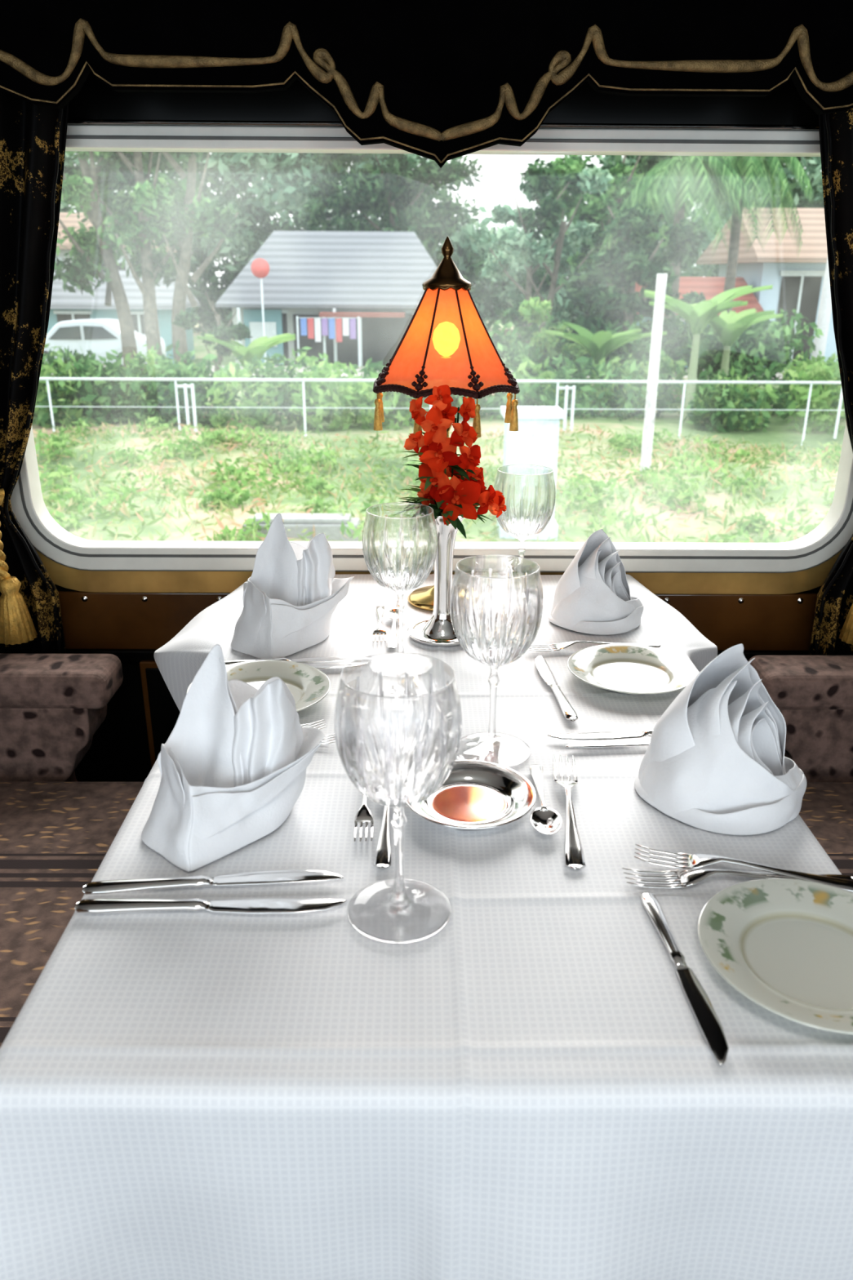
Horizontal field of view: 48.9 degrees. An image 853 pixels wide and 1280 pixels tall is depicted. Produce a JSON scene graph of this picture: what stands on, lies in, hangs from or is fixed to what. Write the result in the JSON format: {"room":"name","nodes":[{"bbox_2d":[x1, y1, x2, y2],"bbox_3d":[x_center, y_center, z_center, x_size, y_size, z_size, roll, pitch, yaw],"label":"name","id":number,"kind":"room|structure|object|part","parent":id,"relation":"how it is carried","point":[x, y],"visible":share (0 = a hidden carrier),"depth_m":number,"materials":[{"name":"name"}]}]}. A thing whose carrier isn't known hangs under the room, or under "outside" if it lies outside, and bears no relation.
{"room":"train carriage","nodes":[
{"label":"train carriage","id":0,"kind":"room"},
{"bbox_2d":[53,71,822,782],"bbox_3d":[0.036,-0.458,1.796,4.600,2.150,0.080,0,21,-1],"label":"wall","id":1,"kind":"structure","parent":0,"point":[118,751],"depth_m":1.58,"materials":[{"name":"paint"}]},
{"bbox_2d":[139,660,177,768],"bbox_3d":[-0.527,0.209,1.989,0.120,0.360,0.034,0,21,-1],"label":"trim","id":2,"kind":"structure","parent":1,"relation":"attached to","point":[161,708],"depth_m":1.94,"materials":[{"name":"brown wood"}]},
{"bbox_2d":[0,0,852,168],"bbox_3d":[0.029,-1.062,1.412,2.225,0.646,0.200,0,21,-1],"label":"pelmet","id":3,"kind":"object","parent":1,"relation":"attached to","point":[439,81],"visible":1,"depth_m":1.39,"materials":[{"name":"black fabric"}]},
{"bbox_2d":[0,90,68,653],"bbox_3d":[-0.781,-0.400,1.647,0.425,1.240,0.124,0,21,-1],"label":"curtain","id":4,"kind":"object","parent":3,"relation":"hanging from","point":[33,137],"visible":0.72,"depth_m":1.62,"materials":[{"name":"black fabric"}]},
{"bbox_2d":[808,107,852,655],"bbox_3d":[0.837,-0.396,1.663,0.425,1.240,0.124,0,21,-1],"label":"curtain","id":5,"kind":"object","parent":3,"relation":"hanging from","point":[832,634],"visible":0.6,"depth_m":1.63,"materials":[{"name":"black fabric"}]},
{"bbox_2d":[10,119,852,572],"bbox_3d":[0.027,-0.511,1.738,1.770,0.785,0.056,0,21,-1],"label":"window","id":6,"kind":"structure","parent":1,"relation":"in","point":[839,510],"depth_m":1.80,"materials":[{"name":"metal"}]},
{"bbox_2d":[17,134,852,559],"bbox_3d":[0.027,-0.507,1.722,1.601,0.733,0.026,0,21,-1],"label":"window frame","id":7,"kind":"structure","parent":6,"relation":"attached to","point":[68,136],"depth_m":1.58,"materials":[{"name":"rubber"}]},
{"bbox_2d":[32,545,845,573],"bbox_3d":[0.027,-0.500,1.726,1.660,0.776,0.022,0,21,-1],"label":"seal","id":8,"kind":"object","parent":6,"relation":"attached to","point":[33,545],"visible":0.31,"depth_m":1.85,"materials":[{"name":"rubber"}]},
{"bbox_3d":[0.029,-0.857,1.589,1.770,0.033,0.018,0,21,-1],"label":"blind rail","id":9,"kind":"part","parent":6,"relation":"part of","materials":[{"name":"silver metal"}]},
{"bbox_2d":[65,648,809,662],"bbox_3d":[0.034,0.033,1.933,4.600,0.025,0.020,0,21,-1],"label":"trim","id":10,"kind":"structure","parent":1,"relation":"attached to","point":[124,655],"depth_m":1.92,"materials":[{"name":"paint"}]},
{"bbox_2d":[57,591,817,650],"bbox_3d":[0.034,-0.038,1.910,4.600,0.124,0.012,0,21,-1],"label":"wall panel","id":11,"kind":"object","parent":1,"relation":"attached to","point":[106,620],"depth_m":1.90,"materials":[{"name":"brown wood"}]},
{"bbox_2d":[35,548,842,594],"bbox_3d":[0.027,-0.480,1.737,1.754,0.824,0.018,0,21,-1],"label":"surround","id":12,"kind":"object","parent":1,"relation":"attached to","point":[91,581],"visible":0.36,"depth_m":1.87,"materials":[{"name":"gold wood"}]},
{"bbox_2d":[81,595,803,603],"bbox_3d":[0.035,-0.080,1.885,1.452,0.012,0.004,0,21,-1],"label":"screws","id":13,"kind":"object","parent":1,"relation":"attached to","point":[84,598],"depth_m":1.89,"materials":[{"name":"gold metal"}]},
{"bbox_3d":[0.043,1.147,0.740,4.760,0.080,3.210,0,21,-1],"label":"floor","id":14,"kind":"structure","parent":0,"visible":0},
{"bbox_2d":[0,653,143,1047],"bbox_3d":[-0.778,0.415,1.052,0.680,1.050,1.575,0,21,-1],"label":"bench","id":15,"kind":"object","parent":14,"relation":"on","point":[57,830],"visible":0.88,"depth_m":1.57,"materials":[{"name":"patterned upholstery fabric"}]},
{"bbox_2d":[751,655,852,876],"bbox_3d":[0.822,0.419,1.068,0.680,1.050,1.575,0,21,-1],"label":"bench","id":16,"kind":"object","parent":14,"relation":"on","point":[811,695],"visible":0.31,"depth_m":1.66,"materials":[{"name":"patterned upholstery fabric"}]},
{"label":"outside","id":17,"kind":"structure","parent":0,"visible":0},
{"bbox_2d":[31,320,846,542],"bbox_3d":[-0.294,-11.636,38.282,110.000,0.360,75.000,0,21,-1],"label":"ground","id":18,"kind":"structure","parent":17,"point":[777,432],"depth_m":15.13,"materials":[{"name":"green plant"}]},
{"bbox_2d":[54,212,176,270],"bbox_3d":[-13.794,-14.741,38.996,5.800,5.520,5.200,0,21,-1],"label":"house","id":19,"kind":"structure","parent":18,"relation":"on","point":[72,220],"depth_m":37.08,"materials":[{"name":"white paint"}]},
{"bbox_2d":[46,270,200,363],"bbox_3d":[-12.251,-11.560,33.861,7.400,3.320,3.900,0,21,-1],"label":"house","id":20,"kind":"structure","parent":18,"relation":"on","point":[64,306],"depth_m":32.50,"materials":[{"name":"white paint"}]},
{"bbox_2d":[53,151,244,372],"bbox_3d":[-7.124,-10.346,24.116,5.250,8.182,3.422,0,21,-1],"label":"broadleaf tree","id":21,"kind":"object","parent":18,"relation":"on","point":[162,215],"visible":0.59,"depth_m":23.62,"materials":[{"name":"green plant"}]},
{"bbox_2d":[171,292,253,371],"bbox_3d":[-5.266,-7.227,23.535,1.995,2.821,1.067,0,21,-1],"label":"broadleaf tree","id":22,"kind":"object","parent":18,"relation":"on","point":[185,320],"visible":0.77,"depth_m":23.08,"materials":[{"name":"green plant"}]},
{"bbox_2d":[196,333,295,399],"bbox_3d":[-4.327,-6.667,23.230,2.363,1.775,2.276,7,22,17],"label":"banana plant","id":23,"kind":"object","parent":18,"relation":"on","point":[260,345],"visible":0.72,"depth_m":22.68,"materials":[{"name":"green plant"}]},
{"bbox_2d":[250,257,269,362],"bbox_3d":[-5.427,-10.729,31.160,0.600,3.600,0.110,0,21,-1],"label":"round sign","id":24,"kind":"object","parent":18,"relation":"on","point":[260,267],"visible":0.91,"depth_m":30.60,"materials":[{"name":"metal"}]},
{"bbox_2d":[242,513,359,541],"bbox_3d":[-1.479,-1.216,11.207,1.350,0.540,0.400,0,21,-1],"label":"block","id":25,"kind":"object","parent":18,"relation":"on","point":[330,523],"visible":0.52,"depth_m":10.99,"materials":[{"name":"white concrete"}]},
{"bbox_2d":[215,231,437,366],"bbox_3d":[-2.949,-12.222,33.848,8.200,4.670,6.800,0,21,-1],"label":"house","id":26,"kind":"structure","parent":18,"relation":"on","point":[377,277],"depth_m":32.10,"materials":[{"name":"white paint"}]},
{"bbox_2d":[296,315,359,366],"bbox_3d":[-3.227,-9.746,30.944,2.052,1.750,0.060,0,21,-1],"label":"laundry line","id":27,"kind":"object","parent":18,"relation":"on","point":[303,320],"visible":0.97,"depth_m":30.76,"materials":[{"name":"multicoloured fabric"}]},
{"bbox_2d":[292,153,484,258],"bbox_3d":[-1.480,-17.493,41.380,8.220,9.096,5.449,-7,22,-18],"label":"broadleaf tree","id":28,"kind":"object","parent":18,"relation":"on","point":[404,212],"visible":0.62,"depth_m":40.16,"materials":[{"name":"green plant"}]},
{"bbox_2d":[31,339,845,435],"bbox_3d":[-0.081,-5.612,20.909,39.529,2.104,4.292,0,21,-1],"label":"hedge","id":29,"kind":"object","parent":18,"relation":"on","point":[63,393],"visible":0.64,"depth_m":19.94,"materials":[{"name":"green plant"}]},
{"bbox_2d":[35,377,844,445],"bbox_3d":[-0.118,-4.502,18.633,40.000,1.310,0.060,0,21,-1],"label":"fence","id":30,"kind":"object","parent":18,"relation":"on","point":[184,386],"visible":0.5,"depth_m":18.45,"materials":[{"name":"white paint"}]},
{"bbox_2d":[59,151,824,333],"bbox_3d":[0.076,-22.536,49.653,72.580,13.543,15.394,0,21,-1],"label":"treeline","id":31,"kind":"object","parent":18,"relation":"on","point":[290,175],"visible":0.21,"depth_m":46.48,"materials":[{"name":"green plant"}]},
{"bbox_2d":[496,406,564,540],"bbox_3d":[1.274,-2.051,11.659,0.720,1.600,0.540,0,21,-1],"label":"cabinet","id":32,"kind":"object","parent":18,"relation":"on","point":[535,442],"visible":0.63,"depth_m":11.30,"materials":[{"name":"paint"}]},
{"bbox_2d":[491,297,588,403],"bbox_3d":[2.680,-7.235,23.723,2.529,2.760,2.116,-6,22,-17],"label":"broadleaf tree","id":33,"kind":"object","parent":18,"relation":"on","point":[526,309],"visible":0.68,"depth_m":23.09,"materials":[{"name":"green plant"}]},
{"bbox_2d":[480,156,613,343],"bbox_3d":[3.200,-10.055,26.330,3.855,6.154,2.434,-13,25,-30],"label":"broadleaf tree","id":34,"kind":"object","parent":18,"relation":"on","point":[538,180],"visible":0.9,"depth_m":25.38,"materials":[{"name":"green plant"}]},
{"bbox_2d":[544,321,666,413],"bbox_3d":[4.160,-6.410,22.285,2.594,2.077,2.343,16,26,35],"label":"banana plant","id":35,"kind":"object","parent":18,"relation":"on","point":[601,340],"visible":0.9,"depth_m":21.79,"materials":[{"name":"green plant"}]},
{"bbox_2d":[542,155,677,286],"bbox_3d":[7.126,-15.104,36.181,5.950,8.504,4.544,5,22,12],"label":"broadleaf tree","id":36,"kind":"object","parent":18,"relation":"on","point":[625,179],"visible":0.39,"depth_m":35.00,"materials":[{"name":"green plant"}]},
{"bbox_2d":[559,200,709,374],"bbox_3d":[5.312,-8.599,24.203,3.697,5.001,2.693,0,21,-1],"label":"broadleaf tree","id":37,"kind":"object","parent":18,"relation":"on","point":[629,260],"visible":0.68,"depth_m":23.53,"materials":[{"name":"green plant"}]},
{"bbox_2d":[640,273,667,475],"bbox_3d":[3.423,-3.806,14.214,0.170,3.250,0.170,0,21,-1],"label":"concrete post","id":38,"kind":"object","parent":18,"relation":"on","point":[661,279],"visible":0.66,"depth_m":14.07,"materials":[{"name":"white concrete"}]},
{"bbox_2d":[488,307,823,394],"bbox_3d":[-5.969,-7.654,25.264,32.203,2.828,5.435,0,21,-1],"label":"shrubbery","id":39,"kind":"object","parent":18,"relation":"on","point":[757,340],"visible":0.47,"depth_m":23.99,"materials":[{"name":"green plant"}]},
{"bbox_2d":[596,155,760,379],"bbox_3d":[7.008,-10.357,26.855,4.592,6.369,4.062,0,21,-1],"label":"palm tree","id":40,"kind":"object","parent":18,"relation":"on","point":[697,175],"visible":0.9,"depth_m":25.04,"materials":[{"name":"green plant"}]},
{"bbox_2d":[635,276,764,368],"bbox_3d":[9.158,-11.012,32.923,4.200,3.220,3.400,0,21,-1],"label":"house","id":41,"kind":"structure","parent":18,"relation":"on","point":[711,286],"depth_m":32.04,"materials":[{"name":"white paint"}]},
{"bbox_2d":[644,284,773,424],"bbox_3d":[5.917,-6.066,20.201,2.530,2.962,2.425,0,21,-1],"label":"banana plant","id":42,"kind":"object","parent":18,"relation":"on","point":[698,316],"visible":0.92,"depth_m":19.80,"materials":[{"name":"green plant"}]},
{"bbox_2d":[688,303,783,413],"bbox_3d":[6.659,-6.297,21.295,2.509,2.610,2.370,0,21,-1],"label":"banana plant","id":43,"kind":"object","parent":18,"relation":"on","point":[729,326],"visible":0.77,"depth_m":20.82,"materials":[{"name":"green plant"}]},
{"bbox_2d":[668,155,814,313],"bbox_3d":[9.257,-11.281,28.435,4.427,6.975,4.037,0,21,-1],"label":"palm tree","id":44,"kind":"object","parent":18,"relation":"on","point":[759,170],"visible":0.34,"depth_m":27.74,"materials":[{"name":"green plant"}]},
{"bbox_2d":[696,207,838,368],"bbox_3d":[14.051,-12.633,34.000,6.800,5.520,7.100,0,21,-1],"label":"house","id":45,"kind":"structure","parent":18,"relation":"on","point":[797,281],"depth_m":31.97,"materials":[{"name":"white paint"}]},
{"bbox_2d":[810,257,831,364],"bbox_3d":[10.443,-10.313,23.980,1.400,8.403,0.340,0,21,-1],"label":"utility pole","id":46,"kind":"object","parent":18,"relation":"on","point":[825,306],"visible":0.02,"depth_m":24.57,"materials":[{"name":"white"}]},
{"bbox_2d":[833,388,843,438],"bbox_3d":[8.480,-5.286,19.021,0.480,2.390,0.110,0,21,-1],"label":"fence post","id":47,"kind":"object","parent":18,"relation":"on","point":[842,394],"visible":0.16,"depth_m":19.29,"materials":[{"name":"white paint"}]},
{"bbox_3d":[0.038,0.449,1.400,0.738,0.744,1.252,0,21,-1],"label":"dining table","id":48,"kind":"object","parent":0,"visible":0},
{"bbox_2d":[0,573,852,1279],"bbox_3d":[0.010,0.334,1.333,0.989,0.501,1.330,0,21,-1],"label":"tablecloth","id":49,"kind":"object","parent":48,"relation":"on","point":[531,1086],"visible":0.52,"depth_m":0.73,"materials":[{"name":"white fabric"}]},
{"bbox_2d":[74,897,346,913],"bbox_3d":[-0.198,0.243,0.860,0.247,0.009,0.022,0,21,-1],"label":"table knife","id":50,"kind":"object","parent":49,"relation":"on","point":[96,905],"visible":1,"depth_m":0.86,"materials":[{"name":"silver metal"}]},
{"bbox_2d":[82,869,343,894],"bbox_3d":[-0.202,0.229,0.897,0.244,0.009,0.022,-2,21,-6],"label":"table knife","id":51,"kind":"object","parent":49,"relation":"on","point":[106,886],"visible":1,"depth_m":0.89,"materials":[{"name":"silver metal"}]},
{"bbox_2d":[141,642,325,871],"bbox_3d":[-0.209,0.097,0.983,0.200,0.192,0.145,-16,27,-36],"label":"folded napkin","id":52,"kind":"object","parent":49,"relation":"on","point":[233,760],"visible":1,"depth_m":0.96,"materials":[{"name":"fabric"}]},
{"bbox_2d":[186,659,330,711],"bbox_3d":[-0.228,0.073,1.281,0.200,0.021,0.200,17,27,37],"label":"plate","id":53,"kind":"object","parent":49,"relation":"on","point":[308,685],"visible":0.41,"depth_m":1.33,"materials":[{"name":"ceramic"}]},
{"bbox_2d":[225,662,351,668],"bbox_3d":[-0.201,0.039,1.389,0.231,0.008,0.020,-1,21,-4],"label":"table knife","id":54,"kind":"object","parent":49,"relation":"on","point":[324,665],"visible":0.15,"depth_m":1.39,"materials":[{"name":"silver metal"}]},
{"bbox_2d":[231,512,355,658],"bbox_3d":[-0.219,-0.103,1.488,0.212,0.199,0.152,-20,29,-41],"label":"folded napkin","id":55,"kind":"object","parent":49,"relation":"on","point":[292,597],"visible":1,"depth_m":1.46,"materials":[{"name":"fabric"}]},
{"bbox_2d":[223,656,364,664],"bbox_3d":[-0.202,0.030,1.410,0.241,0.009,0.021,-2,21,-7],"label":"table knife","id":56,"kind":"object","parent":49,"relation":"on","point":[323,659],"visible":0.44,"depth_m":1.41,"materials":[{"name":"silver metal"}]},
{"bbox_2d":[299,720,326,732],"bbox_3d":[-0.220,0.116,1.167,0.190,0.012,0.024,-6,22,-16],"label":"fork","id":57,"kind":"object","parent":49,"relation":"on","point":[302,727],"visible":0.26,"depth_m":1.19,"materials":[{"name":"silver metal"}]},
{"bbox_2d":[320,733,335,745],"bbox_3d":[-0.215,0.121,1.169,0.207,0.013,0.026,1,21,1],"label":"fork","id":58,"kind":"object","parent":49,"relation":"on","point":[326,735],"visible":0.1,"depth_m":1.16,"materials":[{"name":"silver metal"}]},
{"bbox_2d":[353,794,373,841],"bbox_3d":[-0.068,0.175,1.034,0.021,0.010,0.167,0,21,-2],"label":"fork","id":59,"kind":"object","parent":49,"relation":"on","point":[364,815],"visible":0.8,"depth_m":0.99,"materials":[{"name":"silver metal"}]},
{"bbox_2d":[372,605,386,642],"bbox_3d":[-0.078,-0.030,1.562,0.023,0.011,0.185,0,21,-2],"label":"fork","id":60,"kind":"object","parent":49,"relation":"on","point":[380,628],"visible":1,"depth_m":1.53,"materials":[{"name":"silver metal"}]},
{"bbox_2d":[373,805,391,868],"bbox_3d":[-0.043,0.189,0.999,0.036,0.011,0.172,0,21,0],"label":"spoon","id":61,"kind":"object","parent":49,"relation":"on","point":[382,860],"visible":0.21,"depth_m":0.95,"materials":[{"name":"silver metal"}]},
{"bbox_2d":[384,607,405,648],"bbox_3d":[-0.053,-0.022,1.541,0.036,0.011,0.170,0,21,0],"label":"spoon","id":62,"kind":"object","parent":49,"relation":"on","point":[392,613],"visible":0.86,"depth_m":1.53,"materials":[{"name":"silver metal"}]},
{"bbox_2d":[333,652,462,943],"bbox_3d":[-0.024,0.138,0.821,0.108,0.237,0.108,-7,22,-18],"label":"wine glass","id":63,"kind":"object","parent":49,"relation":"on","point":[397,719],"visible":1,"depth_m":0.78,"materials":[{"name":"clear glass"}]},
{"bbox_2d":[362,502,437,653],"bbox_3d":[-0.038,-0.073,1.366,0.108,0.237,0.108,-4,22,-11],"label":"wine glass","id":64,"kind":"object","parent":49,"relation":"on","point":[400,539],"visible":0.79,"depth_m":1.31,"materials":[{"name":"clear glass"}]},
{"bbox_2d":[373,235,519,611],"bbox_3d":[0.031,-0.352,1.580,0.238,0.603,0.238,0,21,-1],"label":"table lamp","id":65,"kind":"object","parent":49,"relation":"on","point":[446,340],"visible":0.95,"depth_m":1.47,"materials":[{"name":"orange fabric"}]},
{"bbox_3d":[0.031,-0.268,1.613,0.128,0.422,0.128,0,21,-1],"label":"stem","id":66,"kind":"part","parent":65,"relation":"part of","materials":[{"name":"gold metal"}]},
{"bbox_3d":[0.032,-0.491,1.526,0.238,0.166,0.238,0,21,-1],"label":"braid trim","id":67,"kind":"part","parent":65,"relation":"part of","materials":[{"name":"fabric"}]},
{"bbox_3d":[0.032,-0.494,1.525,0.225,0.158,0.225,0,21,-1],"label":"lamp shade","id":68,"kind":"part","parent":65,"relation":"part of","materials":[{"name":"fabric"}]},
{"bbox_2d":[397,384,506,646],"bbox_3d":[0.025,-0.193,1.454,0.145,0.397,0.154,-14,26,-33],"label":"flower vase","id":69,"kind":"object","parent":49,"relation":"on","point":[457,498],"visible":0.89,"depth_m":1.40,"materials":[{"name":"silver metal"}]},
{"bbox_2d":[408,760,536,829],"bbox_3d":[0.046,0.175,1.030,0.146,0.019,0.146,0,21,-1],"label":"dish","id":70,"kind":"object","parent":49,"relation":"on","point":[476,794],"visible":0.85,"depth_m":1.03,"materials":[{"name":"silver metal"}]},
{"bbox_2d":[449,554,543,767],"bbox_3d":[0.081,0.025,1.113,0.108,0.237,0.108,3,21,7],"label":"wine glass","id":71,"kind":"object","parent":49,"relation":"on","point":[496,601],"visible":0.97,"depth_m":1.06,"materials":[{"name":"clear glass"}]},
{"bbox_2d":[493,464,555,604],"bbox_3d":[0.168,-0.181,1.647,0.108,0.237,0.108,-18,28,-39],"label":"wine glass","id":72,"kind":"object","parent":49,"relation":"on","point":[529,491],"visible":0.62,"depth_m":1.58,"materials":[{"name":"clear glass"}]},
{"bbox_2d":[528,764,562,835],"bbox_3d":[0.128,0.174,1.040,0.034,0.010,0.160,1,21,1],"label":"spoon","id":73,"kind":"object","parent":49,"relation":"on","point":[546,820],"visible":1,"depth_m":1.00,"materials":[{"name":"silver metal"}]},
{"bbox_2d":[534,654,577,720],"bbox_3d":[0.179,0.063,1.332,0.020,0.008,0.226,-2,21,-5],"label":"butter knife","id":74,"kind":"object","parent":49,"relation":"on","point":[541,664],"visible":1,"depth_m":1.32,"materials":[{"name":"silver metal"}]},
{"bbox_2d":[552,754,586,869],"bbox_3d":[0.155,0.179,1.023,0.028,0.014,0.224,2,21,4],"label":"fork","id":75,"kind":"object","parent":49,"relation":"on","point":[574,852],"visible":1,"depth_m":0.99,"materials":[{"name":"silver metal"}]},
{"bbox_2d":[547,528,640,635],"bbox_3d":[0.289,-0.108,1.564,0.158,0.162,0.141,-3,21,-9],"label":"folded napkin","id":76,"kind":"object","parent":49,"relation":"on","point":[593,597],"visible":1,"depth_m":1.54,"materials":[{"name":"fabric"}]},
{"bbox_2d":[528,640,661,652],"bbox_3d":[0.260,0.007,1.469,0.219,0.013,0.027,-2,21,-5],"label":"fork","id":77,"kind":"object","parent":49,"relation":"on","point":[556,646],"visible":0.81,"depth_m":1.47,"materials":[{"name":"silver metal"}]},
{"bbox_2d":[546,728,652,740],"bbox_3d":[0.272,0.119,1.188,0.239,0.009,0.021,-1,21,-4],"label":"table knife","id":78,"kind":"object","parent":49,"relation":"on","point":[590,735],"visible":0.59,"depth_m":1.18,"materials":[{"name":"silver metal"}]},
{"bbox_2d":[565,739,648,747],"bbox_3d":[0.281,0.127,1.169,0.220,0.008,0.020,-1,21,-3],"label":"table knife","id":79,"kind":"object","parent":49,"relation":"on","point":[601,743],"visible":0.38,"depth_m":1.17,"materials":[{"name":"silver metal"}]},
{"bbox_2d":[567,643,697,694],"bbox_3d":[0.296,0.048,1.357,0.184,0.020,0.184,-9,23,-23],"label":"plate","id":80,"kind":"object","parent":49,"relation":"on","point":[626,668],"visible":0.98,"depth_m":1.37,"materials":[{"name":"ceramic"}]},
{"bbox_2d":[640,892,728,1065],"bbox_3d":[0.216,0.275,0.787,0.018,0.007,0.206,-1,21,-4],"label":"butter knife","id":81,"kind":"object","parent":49,"relation":"on","point":[709,1023],"visible":1,"depth_m":0.76,"materials":[{"name":"silver metal"}]},
{"bbox_2d":[634,640,803,835],"bbox_3d":[0.331,0.086,1.022,0.185,0.191,0.163,0,21,-1],"label":"folded napkin","id":82,"kind":"object","parent":49,"relation":"on","point":[715,761],"visible":1,"depth_m":1.00,"materials":[{"name":"fabric"}]},
{"bbox_2d":[622,867,852,888],"bbox_3d":[0.302,0.227,0.902,0.224,0.014,0.028,0,21,0],"label":"fork","id":83,"kind":"object","parent":49,"relation":"on","point":[686,877],"visible":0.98,"depth_m":0.90,"materials":[{"name":"silver metal"}]},
{"bbox_2d":[634,844,852,892],"bbox_3d":[0.311,0.219,0.906,0.216,0.013,0.027,6,22,13],"label":"fork","id":84,"kind":"object","parent":49,"relation":"on","point":[694,860],"visible":1,"depth_m":0.91,"materials":[{"name":"silver metal"}]},
{"bbox_2d":[697,878,852,1034],"bbox_3d":[0.328,0.267,0.791,0.194,0.021,0.194,-9,23,-23],"label":"plate","id":85,"kind":"object","parent":49,"relation":"on","point":[785,945],"visible":1,"depth_m":0.81,"materials":[{"name":"ceramic"}]},
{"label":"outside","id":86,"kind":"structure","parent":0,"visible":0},
{"bbox_2d":[51,364,795,378],"bbox_3d":[-0.218,-8.530,29.834,70.000,0.001,3.400,0,21,-1],"label":"dirt road","id":87,"kind":"structure","parent":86,"point":[301,369],"depth_m":29.94,"materials":[{"name":"beige soil"}]},
{"bbox_2d":[43,318,166,367],"bbox_3d":[-10.511,-9.304,29.550,4.151,1.510,1.741,0,21,-1],"label":"parked car","id":88,"kind":"object","parent":87,"relation":"on","point":[99,335],"visible":0.41,"depth_m":28.74,"materials":[{"name":"paint"}]}
]}

